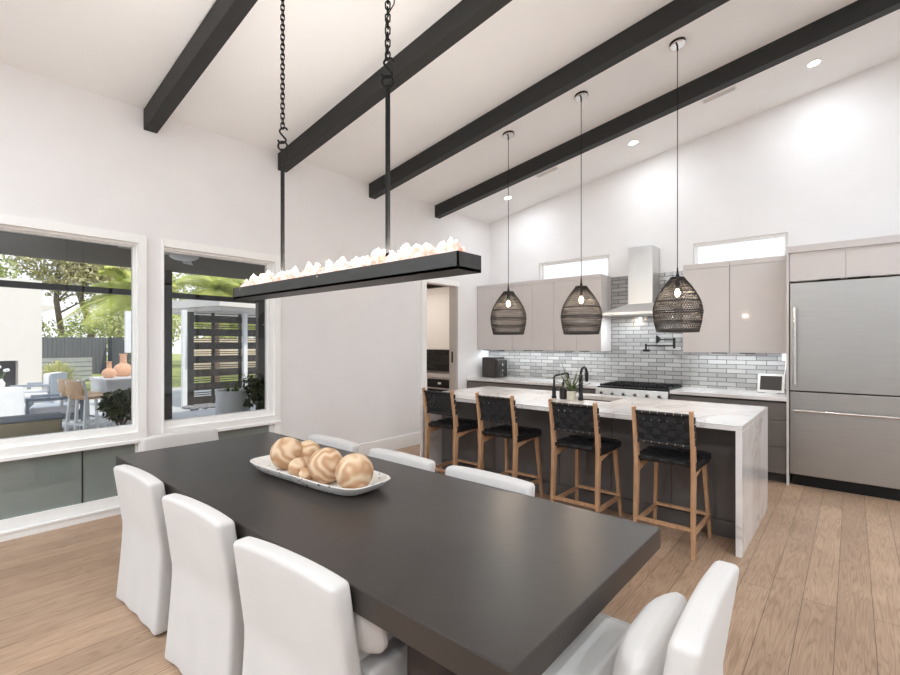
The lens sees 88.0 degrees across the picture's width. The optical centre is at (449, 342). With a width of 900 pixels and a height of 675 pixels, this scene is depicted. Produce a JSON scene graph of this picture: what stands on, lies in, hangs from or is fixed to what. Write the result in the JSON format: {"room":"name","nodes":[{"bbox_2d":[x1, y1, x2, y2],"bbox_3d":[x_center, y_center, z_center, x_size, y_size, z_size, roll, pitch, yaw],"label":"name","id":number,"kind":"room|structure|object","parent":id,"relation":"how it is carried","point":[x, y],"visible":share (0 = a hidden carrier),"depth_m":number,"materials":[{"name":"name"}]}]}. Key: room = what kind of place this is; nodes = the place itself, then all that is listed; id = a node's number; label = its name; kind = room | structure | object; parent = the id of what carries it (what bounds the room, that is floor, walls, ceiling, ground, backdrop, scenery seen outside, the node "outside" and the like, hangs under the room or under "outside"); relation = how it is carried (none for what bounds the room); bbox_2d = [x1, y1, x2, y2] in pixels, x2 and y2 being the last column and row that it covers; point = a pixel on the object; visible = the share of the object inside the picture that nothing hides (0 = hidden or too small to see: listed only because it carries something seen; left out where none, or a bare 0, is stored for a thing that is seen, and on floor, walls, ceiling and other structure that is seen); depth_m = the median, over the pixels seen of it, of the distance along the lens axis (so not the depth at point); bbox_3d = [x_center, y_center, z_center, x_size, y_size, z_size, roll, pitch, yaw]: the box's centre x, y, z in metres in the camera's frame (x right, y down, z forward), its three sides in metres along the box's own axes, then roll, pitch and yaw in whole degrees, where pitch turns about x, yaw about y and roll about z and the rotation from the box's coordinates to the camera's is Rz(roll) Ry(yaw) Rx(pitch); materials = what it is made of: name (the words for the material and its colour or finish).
{"room":"dining room","nodes":[
{"label":"dining room","id":0,"kind":"room"},
{"bbox_2d":[0,62,489,443],"bbox_3d":[-2.721,-0.320,4.408,0.140,3.640,10.620,0,0,41],"label":"wall","id":1,"kind":"structure","parent":0,"point":[351,358],"depth_m":5.15,"materials":[{"name":"paint"}]},
{"bbox_2d":[0,505,120,541],"bbox_3d":[-3.686,1.462,3.160,0.030,0.075,5.470,0,0,41],"label":"trim","id":2,"kind":"structure","parent":1,"relation":"attached to","point":[33,529],"depth_m":3.75,"materials":[{"name":"paint"}]},
{"bbox_2d":[0,213,146,531],"bbox_3d":[-4.159,0.232,2.700,0.155,2.413,4.155,0,0,41],"label":"window","id":3,"kind":"structure","parent":1,"relation":"in","point":[46,477],"depth_m":3.88,"materials":[{"name":"paint"}]},
{"bbox_2d":[0,231,264,279],"bbox_3d":[-4.612,-1.350,5.431,4.060,0.200,14.200,0,0,41],"label":"roof","id":4,"kind":"structure","parent":1,"relation":"attached to","point":[11,243],"depth_m":6.66,"materials":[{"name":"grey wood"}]},
{"bbox_2d":[118,246,198,264],"bbox_3d":[-3.519,-1.157,5.911,1.296,0.185,1.196,0,0,41],"label":"patio ceiling fan","id":5,"kind":"object","parent":4,"relation":"attached to","point":[185,259],"visible":0.44,"depth_m":5.90,"materials":[{"name":"white metal"}]},
{"bbox_2d":[162,238,280,439],"bbox_3d":[-2.332,0.232,4.817,0.155,2.413,1.183,0,0,41],"label":"window","id":6,"kind":"structure","parent":1,"relation":"in","point":[244,423],"depth_m":4.98,"materials":[{"name":"paint"}]},
{"bbox_2d":[358,432,419,455],"bbox_3d":[-1.164,1.410,6.092,0.018,0.180,2.265,0,0,41],"label":"baseboard","id":7,"kind":"structure","parent":1,"relation":"attached to","point":[394,443],"depth_m":6.51,"materials":[{"name":"paint"}]},
{"bbox_2d":[421,278,459,393],"bbox_3d":[-0.190,0.250,7.325,0.162,2.500,0.875,0,0,41],"label":"trim","id":8,"kind":"structure","parent":1,"relation":"attached to","point":[436,280],"depth_m":6.98,"materials":[{"name":"paint"}]},
{"bbox_2d":[449,286,457,390],"bbox_3d":[0.054,0.290,7.623,0.144,2.420,0.065,0,0,41],"label":"door","id":9,"kind":"structure","parent":1,"relation":"in","point":[453,291],"depth_m":7.60,"materials":[{"name":"beige paint"}]},
{"bbox_2d":[0,0,899,223],"bbox_3d":[0.966,-3.035,1.227,9.880,1.875,10.620,0,0,41],"label":"ceiling","id":10,"kind":"structure","parent":0,"point":[122,51],"depth_m":4.24,"materials":[{"name":"paint"}]},
{"bbox_2d":[144,0,257,133],"bbox_3d":[0.888,-2.817,1.136,9.600,1.763,0.110,0,0,41],"label":"beam","id":11,"kind":"structure","parent":10,"relation":"attached to","point":[224,17],"depth_m":3.52,"materials":[{"name":"paint"}]},
{"bbox_2d":[233,0,480,300],"bbox_3d":[-0.635,-1.474,2.442,1.886,2.382,0.151,0,0,41],"label":"crystal chandelier","id":12,"kind":"object","parent":10,"relation":"hanging from","point":[385,266],"visible":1,"depth_m":2.14,"materials":[{"name":"black metal"}]},
{"bbox_2d":[233,250,480,300],"bbox_3d":[-0.636,-0.318,2.442,1.886,0.069,0.147,0,0,41],"label":"tray","id":13,"kind":"object","parent":12,"relation":"on","point":[449,263],"depth_m":2.14,"materials":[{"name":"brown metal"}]},
{"bbox_2d":[278,0,511,172],"bbox_3d":[1.740,-2.817,2.124,9.600,1.763,0.110,0,0,41],"label":"beam","id":14,"kind":"structure","parent":10,"relation":"attached to","point":[466,16],"depth_m":3.95,"materials":[{"name":"paint"}]},
{"bbox_2d":[490,130,526,334],"bbox_3d":[0.676,-1.267,5.399,0.421,2.339,0.421,0,0,-38],"label":"pendant lamp","id":15,"kind":"object","parent":10,"relation":"hanging from","point":[506,295],"visible":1,"depth_m":5.31,"materials":[{"name":"wicker"}]},
{"bbox_2d":[369,0,729,198],"bbox_3d":[2.589,-2.817,3.108,9.600,1.763,0.110,0,0,41],"label":"beam","id":16,"kind":"structure","parent":10,"relation":"attached to","point":[676,14],"depth_m":4.39,"materials":[{"name":"paint"}]},
{"bbox_2d":[560,91,602,334],"bbox_3d":[1.360,-1.336,4.830,0.421,2.494,0.421,0,0,-38],"label":"pendant lamp","id":17,"kind":"object","parent":10,"relation":"hanging from","point":[580,96],"visible":1,"depth_m":4.75,"materials":[{"name":"wicker"}]},
{"bbox_2d":[435,0,899,218],"bbox_3d":[3.435,-2.817,4.089,9.600,1.763,0.110,0,0,41],"label":"beam","id":18,"kind":"structure","parent":10,"relation":"attached to","point":[859,13],"depth_m":4.81,"materials":[{"name":"paint"}]},
{"bbox_2d":[652,37,703,332],"bbox_3d":[2.062,-1.416,4.224,0.421,2.638,0.421,0,0,30],"label":"pendant lamp","id":19,"kind":"object","parent":10,"relation":"hanging from","point":[678,43],"visible":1,"depth_m":4.16,"materials":[{"name":"wicker"}]},
{"bbox_2d":[0,444,899,674],"bbox_3d":[0.913,1.560,1.273,9.740,0.120,10.320,0,0,41],"label":"floor","id":20,"kind":"structure","parent":0,"point":[818,587],"depth_m":2.80,"materials":[{"name":"brown wood"}]},
{"bbox_2d":[113,464,171,634],"bbox_3d":[-1.536,1.097,2.768,0.619,0.795,0.635,0,0,39],"label":"dining chair","id":21,"kind":"object","parent":20,"relation":"on","point":[145,567],"visible":0.47,"depth_m":2.47,"materials":[{"name":"fabric"}]},
{"bbox_2d":[140,428,218,451],"bbox_3d":[-1.905,1.097,3.522,0.635,0.795,0.619,0,0,37],"label":"dining chair","id":22,"kind":"object","parent":20,"relation":"on","point":[186,437],"visible":0.16,"depth_m":3.63,"materials":[{"name":"fabric"}]},
{"bbox_2d":[162,493,243,674],"bbox_3d":[-0.934,1.097,2.249,0.619,0.795,0.635,0,0,38],"label":"dining chair","id":23,"kind":"object","parent":20,"relation":"on","point":[205,631],"visible":0.48,"depth_m":1.98,"materials":[{"name":"fabric"}]},
{"bbox_2d":[233,536,406,674],"bbox_3d":[-0.374,1.097,1.766,0.619,0.795,0.635,0,0,37],"label":"dining chair","id":24,"kind":"object","parent":20,"relation":"on","point":[298,617],"visible":0.68,"depth_m":1.52,"materials":[{"name":"fabric"}]},
{"bbox_2d":[353,612,387,653],"bbox_3d":[-0.391,0.905,1.601,0.460,0.197,0.163,0,0,37],"label":"pillow","id":25,"kind":"object","parent":24,"relation":"on","point":[371,638],"visible":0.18,"depth_m":1.45,"materials":[{"name":"fabric"}]},
{"bbox_2d":[359,633,393,660],"bbox_3d":[-0.339,1.029,1.813,0.430,0.064,0.450,0,0,37],"label":"seat cushion","id":26,"kind":"object","parent":24,"relation":"on","point":[363,656],"depth_m":1.54,"materials":[{"name":"fabric"}]},
{"bbox_2d":[307,434,358,452],"bbox_3d":[-1.056,1.097,3.239,0.619,0.795,0.635,0,0,41],"label":"dining chair","id":27,"kind":"object","parent":20,"relation":"on","point":[330,441],"visible":0.06,"depth_m":3.37,"materials":[{"name":"fabric"}]},
{"bbox_2d":[116,432,660,674],"bbox_3d":[-0.678,1.120,2.467,3.090,0.760,1.082,0,0,41],"label":"dining table","id":28,"kind":"object","parent":20,"relation":"on","point":[474,578],"visible":0.64,"depth_m":1.69,"materials":[{"name":"wood"}]},
{"bbox_2d":[250,455,390,495],"bbox_3d":[-0.735,0.712,2.546,0.956,0.057,0.336,0,0,38],"label":"tray","id":29,"kind":"object","parent":28,"relation":"on","point":[264,464],"visible":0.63,"depth_m":2.40,"materials":[{"name":"ceramic"}]},
{"bbox_2d":[270,437,302,469],"bbox_3d":[-0.943,0.637,2.696,0.185,0.184,0.182,0,0,-31],"label":"ball","id":30,"kind":"object","parent":29,"relation":"on","point":[284,450],"visible":0.8,"depth_m":2.63,"materials":[{"name":"brown wood"}]},
{"bbox_2d":[288,458,307,476],"bbox_3d":[-0.819,0.674,2.518,0.110,0.107,0.110,0,0,-31],"label":"ball","id":31,"kind":"object","parent":29,"relation":"on","point":[294,467],"visible":0.67,"depth_m":2.48,"materials":[{"name":"brown wood"}]},
{"bbox_2d":[301,440,320,461],"bbox_3d":[-0.842,0.654,2.767,0.150,0.149,0.151,0,0,-26],"label":"ball","id":32,"kind":"object","parent":29,"relation":"on","point":[309,447],"visible":0.39,"depth_m":2.71,"materials":[{"name":"brown wood"}]},
{"bbox_2d":[308,447,342,483],"bbox_3d":[-0.645,0.638,2.429,0.184,0.183,0.179,0,0,-29],"label":"ball","id":33,"kind":"object","parent":29,"relation":"on","point":[322,464],"visible":0.88,"depth_m":2.36,"materials":[{"name":"brown wood"}]},
{"bbox_2d":[335,453,373,488],"bbox_3d":[-0.471,0.637,2.301,0.186,0.184,0.182,0,0,-28],"label":"ball","id":34,"kind":"object","parent":29,"relation":"on","point":[354,470],"visible":0.91,"depth_m":2.24,"materials":[{"name":"brown wood"}]},
{"bbox_2d":[368,448,435,471],"bbox_3d":[-0.499,1.097,2.759,0.619,0.795,0.635,0,0,41],"label":"dining chair","id":35,"kind":"object","parent":20,"relation":"on","point":[407,459],"visible":0.08,"depth_m":2.90,"materials":[{"name":"fabric"}]},
{"bbox_2d":[422,387,483,471],"bbox_3d":[0.039,0.985,4.952,0.444,1.034,0.547,0,0,41],"label":"bar stool","id":36,"kind":"object","parent":20,"relation":"on","point":[447,406],"visible":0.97,"depth_m":4.84,"materials":[{"name":"leather"}]},
{"bbox_2d":[467,380,497,387],"bbox_3d":[0.722,1.060,7.815,0.617,0.880,0.638,0,0,41],"label":"base cabinet","id":37,"kind":"object","parent":20,"relation":"on","point":[470,384],"visible":0.2,"depth_m":7.61,"materials":[{"name":"grey paint"}]},
{"bbox_2d":[466,376,606,388],"bbox_3d":[1.337,0.600,7.271,2.265,0.040,0.658,0,0,41],"label":"countertop","id":38,"kind":"structure","parent":37,"relation":"on","point":[517,380],"depth_m":7.21,"materials":[{"name":"white stone"}]},
{"bbox_2d":[482,357,506,377],"bbox_3d":[0.771,0.410,7.919,0.352,0.340,0.300,0,0,41],"label":"countertop appliance","id":39,"kind":"object","parent":38,"relation":"on","point":[492,367],"visible":1,"depth_m":7.82,"materials":[{"name":"black metal"}]},
{"bbox_2d":[445,465,534,496],"bbox_3d":[0.020,1.097,2.311,0.619,0.795,0.635,0,0,41],"label":"dining chair","id":40,"kind":"object","parent":20,"relation":"on","point":[488,478],"visible":0.08,"depth_m":2.46,"materials":[{"name":"fabric"}]},
{"bbox_2d":[475,392,542,496],"bbox_3d":[0.573,0.985,4.491,0.444,1.034,0.547,0,0,41],"label":"bar stool","id":41,"kind":"object","parent":20,"relation":"on","point":[502,409],"visible":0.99,"depth_m":4.41,"materials":[{"name":"black leather"}]},
{"bbox_2d":[548,398,622,515],"bbox_3d":[1.159,0.985,3.985,0.444,1.034,0.547,0,0,41],"label":"bar stool","id":42,"kind":"object","parent":20,"relation":"on","point":[588,422],"visible":1,"depth_m":3.89,"materials":[{"name":"black leather"}]},
{"bbox_2d":[420,386,767,557],"bbox_3d":[1.276,1.040,4.770,3.140,0.920,1.310,0,0,41],"label":"kitchen island","id":43,"kind":"object","parent":20,"relation":"on","point":[735,436],"visible":0.73,"depth_m":4.11,"materials":[{"name":"white stone"}]},
{"bbox_2d":[420,386,767,431],"bbox_3d":[1.276,0.600,4.770,3.140,0.040,1.310,0,0,41],"label":"island countertop","id":44,"kind":"structure","parent":43,"relation":"on","point":[731,417],"depth_m":4.32,"materials":[{"name":"white stone"}]},
{"bbox_2d":[544,365,589,399],"bbox_3d":[1.228,0.390,4.786,0.461,0.380,0.391,0,0,-35],"label":"potted plant","id":45,"kind":"object","parent":44,"relation":"on","point":[571,393],"visible":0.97,"depth_m":4.74,"materials":[{"name":"green plant"}]},
{"bbox_2d":[578,366,588,400],"bbox_3d":[1.368,0.408,4.770,0.056,0.344,0.187,0,0,41],"label":"kitchen faucet","id":46,"kind":"object","parent":44,"relation":"on","point":[580,398],"visible":0.97,"depth_m":4.71,"materials":[{"name":"black metal"}]},
{"bbox_2d":[595,381,681,398],"bbox_3d":[2.505,1.024,6.188,0.910,0.952,0.768,0,0,41],"label":"range cooker","id":47,"kind":"object","parent":20,"relation":"on","point":[619,388],"visible":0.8,"depth_m":6.01,"materials":[{"name":"metal"}]},
{"bbox_2d":[597,385,681,391],"bbox_3d":[2.540,0.589,6.228,0.910,0.022,0.650,0,0,41],"label":"cooktop","id":48,"kind":"object","parent":47,"relation":"in","point":[663,388],"depth_m":5.99,"materials":[{"name":"black metal"}]},
{"bbox_2d":[542,561,738,674],"bbox_3d":[0.512,1.097,1.489,0.635,0.795,0.619,0,0,40],"label":"dining chair","id":49,"kind":"object","parent":20,"relation":"on","point":[697,643],"visible":0.51,"depth_m":1.38,"materials":[{"name":"fabric"}]},
{"bbox_2d":[542,614,628,674],"bbox_3d":[0.467,1.029,1.526,0.450,0.064,0.430,0,0,40],"label":"seat cushion","id":50,"kind":"object","parent":49,"relation":"on","point":[594,651],"depth_m":1.51,"materials":[{"name":"fabric"}]},
{"bbox_2d":[613,592,686,674],"bbox_3d":[0.608,0.905,1.383,0.164,0.197,0.460,0,0,39],"label":"pillow","id":51,"kind":"object","parent":49,"relation":"on","point":[642,650],"visible":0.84,"depth_m":1.29,"materials":[{"name":"fabric"}]},
{"bbox_2d":[631,406,711,559],"bbox_3d":[1.681,0.985,3.528,0.444,1.034,0.547,0,0,41],"label":"bar stool","id":52,"kind":"object","parent":20,"relation":"on","point":[692,458],"visible":1,"depth_m":3.42,"materials":[{"name":"black leather"}]},
{"bbox_2d":[670,394,722,402],"bbox_3d":[3.111,1.060,5.754,0.565,0.880,0.638,0,0,41],"label":"base cabinet","id":53,"kind":"object","parent":20,"relation":"on","point":[672,396],"visible":0.13,"depth_m":5.51,"materials":[{"name":"grey paint"}]},
{"bbox_2d":[670,387,786,401],"bbox_3d":[3.332,0.600,5.550,1.165,0.040,0.658,0,0,41],"label":"countertop","id":54,"kind":"structure","parent":53,"relation":"on","point":[712,392],"depth_m":5.39,"materials":[{"name":"white stone"}]},
{"bbox_2d":[757,374,784,393],"bbox_3d":[3.726,0.469,5.400,0.260,0.221,0.118,0,0,45],"label":"tablet","id":55,"kind":"object","parent":54,"relation":"on","point":[768,383],"visible":1,"depth_m":5.37,"materials":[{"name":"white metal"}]},
{"bbox_2d":[723,397,785,482],"bbox_3d":[3.552,1.060,5.373,0.600,0.880,0.638,0,0,41],"label":"base cabinet","id":56,"kind":"object","parent":20,"relation":"on","point":[776,409],"visible":0.44,"depth_m":5.01,"materials":[{"name":"grey paint"}]},
{"bbox_2d":[786,234,899,484],"bbox_3d":[4.265,0.242,4.741,1.315,2.515,0.662,0,0,41],"label":"housing","id":57,"kind":"object","parent":20,"relation":"on","point":[877,260],"visible":0.94,"depth_m":4.69,"materials":[{"name":"beige paint"}]},
{"bbox_2d":[790,276,899,500],"bbox_3d":[4.239,0.432,4.726,1.245,2.135,0.720,0,0,41],"label":"refrigerator","id":58,"kind":"object","parent":20,"relation":"on","point":[845,334],"visible":1,"depth_m":4.63,"materials":[{"name":"silver metal"}]},
{"bbox_2d":[490,56,899,390],"bbox_3d":[4.332,-1.110,5.237,9.740,5.219,0.150,0,0,41],"label":"wall","id":59,"kind":"structure","parent":0,"point":[822,165],"depth_m":5.73,"materials":[{"name":"paint"}]},
{"bbox_2d":[427,287,448,349],"bbox_3d":[-0.357,-0.440,8.925,2.140,1.120,0.550,0,0,41],"label":"wall cabinet","id":60,"kind":"object","parent":59,"relation":"attached to","point":[437,298],"visible":0.27,"depth_m":8.43,"materials":[{"name":"paint"}]},
{"bbox_2d":[477,283,511,350],"bbox_3d":[0.852,-0.425,7.892,0.710,1.100,0.373,0,0,41],"label":"upper cabinet","id":61,"kind":"object","parent":59,"relation":"attached to","point":[487,295],"visible":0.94,"depth_m":7.82,"materials":[{"name":"beige paint"}]},
{"bbox_2d":[512,278,554,350],"bbox_3d":[1.404,-0.425,7.416,0.742,1.100,0.373,0,0,41],"label":"upper cabinet","id":62,"kind":"object","parent":59,"relation":"attached to","point":[536,297],"visible":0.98,"depth_m":7.23,"materials":[{"name":"beige paint"}]},
{"bbox_2d":[540,255,608,279],"bbox_3d":[1.941,-1.080,7.279,1.170,0.440,0.060,0,0,41],"label":"window","id":63,"kind":"structure","parent":59,"relation":"in","point":[542,265],"depth_m":7.32,"materials":[{"name":"paint"}]},
{"bbox_2d":[554,274,610,351],"bbox_3d":[1.966,-0.425,6.931,0.737,1.100,0.373,0,0,41],"label":"upper cabinet","id":64,"kind":"object","parent":59,"relation":"attached to","point":[599,285],"visible":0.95,"depth_m":6.76,"materials":[{"name":"beige paint"}]},
{"bbox_2d":[489,271,785,391],"bbox_3d":[2.345,-0.190,6.844,4.350,1.540,0.012,0,0,41],"label":"backsplash","id":65,"kind":"structure","parent":59,"relation":"attached to","point":[626,361],"depth_m":6.52,"materials":[{"name":"grey tile"}]},
{"bbox_2d":[602,245,682,316],"bbox_3d":[2.588,-0.838,6.284,0.930,0.925,0.517,0,0,41],"label":"range hood","id":66,"kind":"object","parent":59,"relation":"attached to","point":[643,261],"visible":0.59,"depth_m":6.26,"materials":[{"name":"metal"}]},
{"bbox_2d":[683,261,729,352],"bbox_3d":[3.241,-0.425,5.831,0.510,1.100,0.373,0,0,41],"label":"upper cabinet","id":67,"kind":"object","parent":59,"relation":"attached to","point":[711,281],"visible":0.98,"depth_m":5.65,"materials":[{"name":"beige paint"}]},
{"bbox_2d":[694,233,787,263],"bbox_3d":[3.615,-1.080,5.836,1.010,0.440,0.060,0,0,41],"label":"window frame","id":68,"kind":"structure","parent":59,"relation":"in","point":[785,235],"depth_m":5.80,"materials":[{"name":"paint"}]},
{"bbox_2d":[730,255,785,353],"bbox_3d":[3.647,-0.425,5.481,0.557,1.100,0.373,0,0,41],"label":"upper cabinet","id":69,"kind":"object","parent":59,"relation":"attached to","point":[757,285],"visible":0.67,"depth_m":5.34,"materials":[{"name":"beige paint"}]},
{"bbox_3d":[-0.968,0.200,8.277,2.260,2.600,2.470,0,0,41],"label":"wall","id":70,"kind":"structure","parent":0,"visible":0},
{"bbox_2d":[427,349,448,371],"bbox_3d":[-0.180,0.335,9.130,2.140,0.430,0.010,0,0,41],"label":"oven","id":71,"kind":"object","parent":70,"relation":"attached to","point":[437,360],"depth_m":9.16,"materials":[{"name":"black"}]},
{"bbox_3d":[-0.968,1.560,8.277,2.260,0.120,2.470,0,0,41],"label":"floor","id":72,"kind":"structure","parent":0,"visible":0},
{"bbox_2d":[427,370,448,391],"bbox_3d":[-0.386,1.025,8.891,2.140,0.950,0.620,0,0,41],"label":"oven","id":73,"kind":"object","parent":72,"relation":"on","point":[436,380],"depth_m":8.39,"materials":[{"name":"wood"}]},
{"bbox_2d":[427,370,448,377],"bbox_3d":[-0.386,0.585,8.891,2.140,0.070,0.620,0,0,41],"label":"countertop","id":74,"kind":"structure","parent":73,"relation":"on","point":[438,374],"depth_m":8.40,"materials":[{"name":"white stone"}]},
{"label":"outside","id":75,"kind":"structure","parent":0,"visible":0},
{"bbox_2d":[42,354,255,390],"bbox_3d":[-31.845,1.645,34.075,57.000,0.150,110.000,0,0,41],"label":"ground","id":76,"kind":"structure","parent":75,"point":[176,359],"depth_m":21.84,"materials":[{"name":"plant"}]},
{"bbox_2d":[0,254,21,278],"bbox_3d":[-24.987,-2.368,24.254,4.864,7.901,4.698,0,0,25],"label":"pine tree","id":77,"kind":"object","parent":76,"relation":"on","point":[3,273],"visible":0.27,"depth_m":24.88,"materials":[{"name":"green plant"}]},
{"bbox_2d":[0,254,115,335],"bbox_3d":[-24.932,-3.855,29.814,5.819,10.888,5.835,0,0,22],"label":"pine tree","id":78,"kind":"object","parent":76,"relation":"on","point":[58,313],"visible":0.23,"depth_m":29.63,"materials":[{"name":"green plant"}]},
{"bbox_2d":[42,360,90,387],"bbox_3d":[-12.598,1.056,14.953,2.365,1.028,2.425,0,0,-13],"label":"ornamental grass","id":79,"kind":"object","parent":76,"relation":"on","point":[57,366],"depth_m":14.90,"materials":[{"name":"plant"}]},
{"bbox_2d":[42,357,91,380],"bbox_3d":[-16.725,1.083,17.003,0.200,0.975,5.900,0,0,41],"label":"wall","id":80,"kind":"structure","parent":76,"relation":"on","point":[86,363],"depth_m":18.83,"materials":[{"name":"wood"}]},
{"bbox_2d":[33,259,130,336],"bbox_3d":[-23.530,-4.136,30.642,6.347,11.464,6.110,0,0,20],"label":"pine tree","id":81,"kind":"object","parent":76,"relation":"on","point":[97,277],"visible":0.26,"depth_m":29.19,"materials":[{"name":"green plant"}]},
{"bbox_2d":[42,310,122,351],"bbox_3d":[-20.370,-0.099,25.856,4.120,3.769,4.175,0,0,-11],"label":"shrub","id":82,"kind":"object","parent":76,"relation":"on","point":[73,324],"visible":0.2,"depth_m":25.34,"materials":[{"name":"green plant"}]},
{"bbox_2d":[42,337,129,373],"bbox_3d":[-18.249,0.645,19.850,4.713,1.850,7.220,0,0,41],"label":"fence","id":83,"kind":"object","parent":76,"relation":"on","point":[52,347],"visible":0.44,"depth_m":23.11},
{"bbox_2d":[81,279,179,341],"bbox_3d":[-19.899,-1.288,29.531,5.202,5.730,5.176,0,0,41],"label":"tree","id":84,"kind":"object","parent":76,"relation":"on","point":[114,330],"visible":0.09,"depth_m":28.65,"materials":[{"name":"green plant"}]},
{"bbox_2d":[58,266,210,364],"bbox_3d":[-10.426,-0.456,15.521,4.084,4.063,3.695,0,0,36],"label":"palm tree","id":85,"kind":"object","parent":76,"relation":"on","point":[125,275],"visible":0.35,"depth_m":14.98,"materials":[{"name":"green plant"}]},
{"bbox_2d":[173,273,255,381],"bbox_3d":[-8.823,-0.720,17.860,4.138,4.588,4.507,0,0,10],"label":"palm tree","id":86,"kind":"object","parent":76,"relation":"on","point":[215,286],"visible":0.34,"depth_m":17.42,"materials":[{"name":"green plant"}]},
{"bbox_2d":[194,339,255,376],"bbox_3d":[-8.741,0.685,24.841,0.150,1.770,9.800,0,0,41],"label":"wall","id":87,"kind":"structure","parent":76,"relation":"on","point":[196,352],"depth_m":22.30,"materials":[{"name":"wood"}]},
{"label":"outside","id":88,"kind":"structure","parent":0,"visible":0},
{"bbox_2d":[24,387,255,431],"bbox_3d":[-9.315,1.625,6.715,12.860,0.150,26.000,0,0,41],"label":"ground","id":89,"kind":"structure","parent":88,"point":[178,412],"depth_m":10.70,"materials":[{"name":"concrete"}]},
{"bbox_2d":[0,387,23,416],"bbox_3d":[-8.628,1.210,8.936,0.690,0.680,0.690,0,0,41],"label":"table","id":90,"kind":"object","parent":89,"relation":"on","point":[11,398],"visible":0.63,"depth_m":8.84,"materials":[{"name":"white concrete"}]},
{"bbox_2d":[0,278,41,404],"bbox_3d":[-12.950,-0.025,9.666,0.700,3.150,6.720,0,0,41],"label":"fireplace","id":91,"kind":"object","parent":89,"relation":"on","point":[20,308],"visible":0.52,"depth_m":11.73,"materials":[{"name":"white paint"}]},
{"bbox_2d":[0,412,64,438],"bbox_3d":[-5.586,1.163,4.356,0.990,0.775,2.940,0,0,41],"label":"outdoor sofa","id":92,"kind":"object","parent":89,"relation":"on","point":[40,423],"visible":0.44,"depth_m":4.94,"materials":[{"name":"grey fabric"}]},
{"bbox_2d":[10,372,67,407],"bbox_3d":[-9.380,1.115,10.667,0.780,0.870,0.790,0,0,-19],"label":"armchair","id":93,"kind":"object","parent":89,"relation":"on","point":[49,384],"visible":0.63,"depth_m":10.45,"materials":[{"name":"fabric"}]},
{"bbox_2d":[24,389,49,397],"bbox_3d":[-9.418,1.160,10.654,0.640,0.160,0.640,0,0,-19],"label":"seat cushion","id":94,"kind":"object","parent":93,"relation":"on","point":[27,393],"depth_m":10.42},
{"bbox_2d":[43,372,59,391],"bbox_3d":[-9.153,0.890,10.746,0.160,0.420,0.640,0,0,-19],"label":"cushion","id":95,"kind":"object","parent":93,"relation":"on","point":[47,377],"depth_m":10.45,"materials":[{"name":"fabric"}]},
{"bbox_2d":[25,380,84,429],"bbox_3d":[-6.931,1.115,8.224,0.780,0.870,0.790,0,0,-37],"label":"armchair","id":96,"kind":"object","parent":89,"relation":"on","point":[46,407],"visible":0.43,"depth_m":8.02,"materials":[{"name":"metal"}]},
{"bbox_2d":[29,402,74,413],"bbox_3d":[-6.963,1.160,8.200,0.640,0.160,0.640,0,0,-37],"label":"seat cushion","id":97,"kind":"object","parent":96,"relation":"on","point":[46,407],"depth_m":7.99,"materials":[{"name":"fabric"}]},
{"bbox_2d":[57,379,106,429],"bbox_3d":[-6.454,1.081,8.151,0.500,0.942,0.568,0,0,21],"label":"bar stool","id":98,"kind":"object","parent":89,"relation":"on","point":[61,382],"visible":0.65,"depth_m":7.94,"materials":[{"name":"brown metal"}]},
{"bbox_2d":[64,380,115,430],"bbox_3d":[-6.000,1.081,7.759,0.500,0.942,0.568,0,0,21],"label":"bar stool","id":99,"kind":"object","parent":89,"relation":"on","point":[74,389],"visible":0.87,"depth_m":7.56,"materials":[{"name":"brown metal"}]},
{"bbox_2d":[89,375,130,424],"bbox_3d":[-6.428,1.115,9.342,1.240,0.870,1.050,0,0,41],"label":"countertop","id":100,"kind":"structure","parent":89,"relation":"on","point":[98,384],"depth_m":8.80,"materials":[{"name":"stone"}]},
{"bbox_2d":[113,354,130,375],"bbox_3d":[-6.703,0.450,9.560,0.356,0.460,0.356,0,0,41],"label":"terracotta vase","id":101,"kind":"object","parent":100,"relation":"on","point":[123,368],"visible":0.84,"depth_m":9.48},
{"bbox_2d":[96,388,130,424],"bbox_3d":[-3.567,1.015,5.067,0.641,1.070,0.513,0,0,41],"label":"bush","id":102,"kind":"object","parent":89,"relation":"on","point":[117,407],"visible":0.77,"depth_m":4.93,"materials":[{"name":"green plant"}]},
{"bbox_2d":[124,311,130,352],"bbox_3d":[-7.430,0.400,11.289,0.100,2.300,0.750,0,0,41],"label":"screen panel","id":103,"kind":"object","parent":89,"relation":"on","point":[127,314],"visible":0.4,"depth_m":11.02,"materials":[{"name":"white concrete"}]},
{"bbox_2d":[0,270,264,419],"bbox_3d":[-6.081,0.150,6.699,0.120,2.800,14.200,0,0,41],"label":"pergola","id":104,"kind":"object","parent":89,"relation":"on","point":[168,295],"visible":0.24,"depth_m":8.03,"materials":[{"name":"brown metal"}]},
{"bbox_2d":[172,299,255,406],"bbox_3d":[-5.784,0.250,13.136,3.261,2.600,4.021,0,0,29],"label":"pavilion","id":105,"kind":"object","parent":89,"relation":"on","point":[179,307],"visible":0.34,"depth_m":11.28,"materials":[{"name":"white paint"}]},
{"bbox_2d":[187,312,255,405],"bbox_3d":[-5.748,0.395,12.037,0.110,2.310,1.880,0,0,41],"label":"slatted screen","id":106,"kind":"object","parent":89,"relation":"on","point":[191,318],"visible":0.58,"depth_m":11.74,"materials":[{"name":"wood"}]},
{"bbox_2d":[216,380,250,413],"bbox_3d":[-3.463,1.052,7.452,0.510,0.996,0.510,0,0,41],"label":"planter","id":107,"kind":"object","parent":89,"relation":"on","point":[228,400],"visible":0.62,"depth_m":7.24,"materials":[{"name":"white concrete"}]},
{"bbox_2d":[240,370,264,408],"bbox_3d":[-2.849,0.975,7.307,0.782,1.151,0.734,0,0,41],"label":"bush","id":108,"kind":"object","parent":89,"relation":"on","point":[258,387],"visible":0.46,"depth_m":7.16,"materials":[{"name":"green plant"}]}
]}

